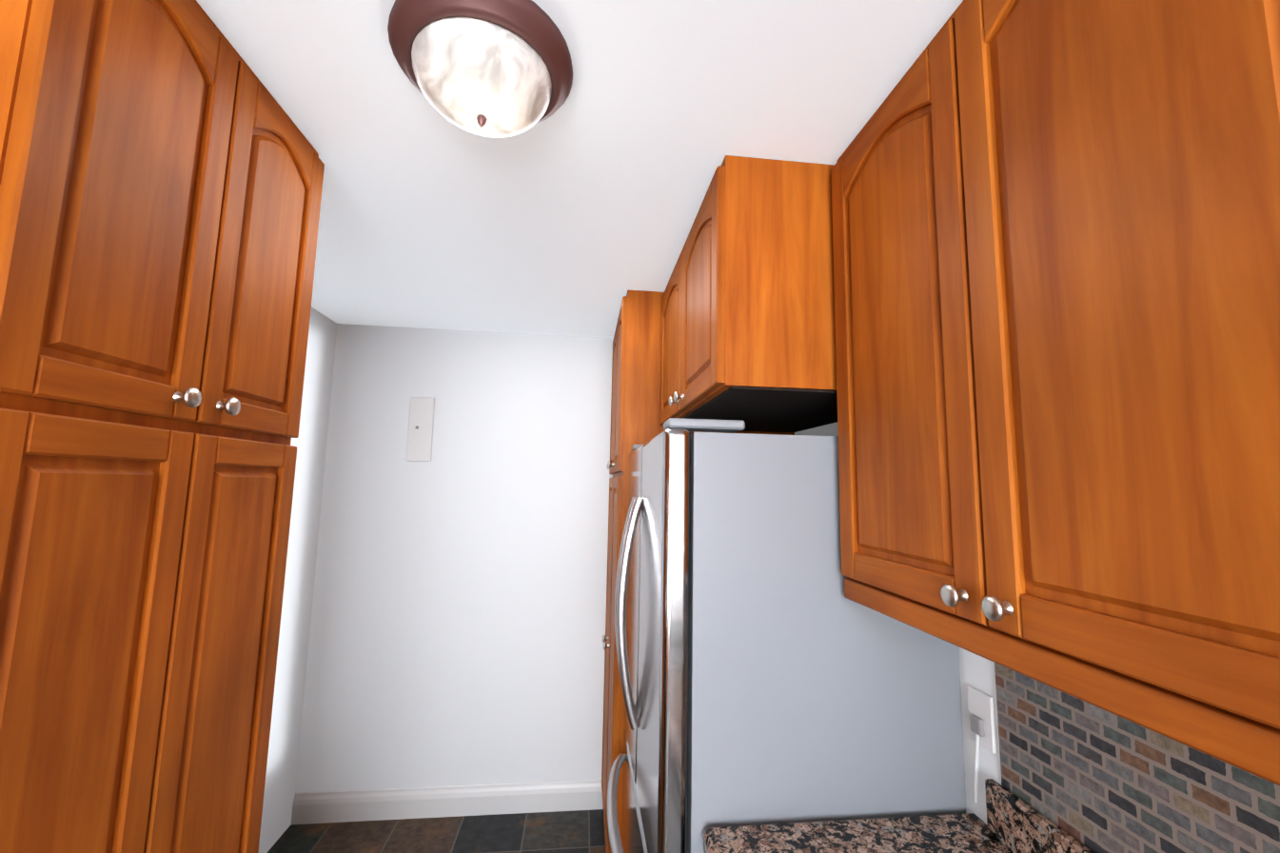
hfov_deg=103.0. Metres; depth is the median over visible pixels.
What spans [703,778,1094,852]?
countertop
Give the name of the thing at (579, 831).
floor
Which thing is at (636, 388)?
pantry
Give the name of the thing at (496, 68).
ceiling light
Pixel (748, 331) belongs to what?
upper cabinet
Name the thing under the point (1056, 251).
upper cabinet
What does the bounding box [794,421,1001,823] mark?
wall
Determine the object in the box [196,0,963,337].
ceiling
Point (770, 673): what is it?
refrigerator
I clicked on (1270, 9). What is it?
upper cabinet
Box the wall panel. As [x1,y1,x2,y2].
[405,396,434,461]
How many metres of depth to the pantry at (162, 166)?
0.78 m
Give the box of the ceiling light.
[387,0,572,137]
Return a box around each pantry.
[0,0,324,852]
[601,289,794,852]
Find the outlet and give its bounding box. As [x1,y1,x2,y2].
[966,684,996,803]
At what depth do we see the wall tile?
0.83 m
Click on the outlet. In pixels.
(981, 718)
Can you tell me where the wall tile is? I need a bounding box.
[994,662,1279,852]
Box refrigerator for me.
[607,417,966,852]
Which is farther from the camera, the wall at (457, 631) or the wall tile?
the wall at (457, 631)
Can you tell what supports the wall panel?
attached to the wall at (457, 631)
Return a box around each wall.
[258,306,336,852]
[295,323,613,792]
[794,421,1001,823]
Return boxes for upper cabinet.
[659,155,837,432]
[831,0,1279,761]
[1258,0,1279,156]
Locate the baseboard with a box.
[291,779,602,824]
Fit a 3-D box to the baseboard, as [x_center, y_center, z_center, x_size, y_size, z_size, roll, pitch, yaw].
[-0.551,1.856,2.545,2.220,0.132,0.016,2,-7,-6]
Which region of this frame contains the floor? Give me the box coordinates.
[267,808,605,852]
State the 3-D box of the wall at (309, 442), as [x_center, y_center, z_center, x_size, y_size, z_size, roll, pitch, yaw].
[-1.389,0.378,-0.028,0.100,2.450,5.440,2,-7,-6]

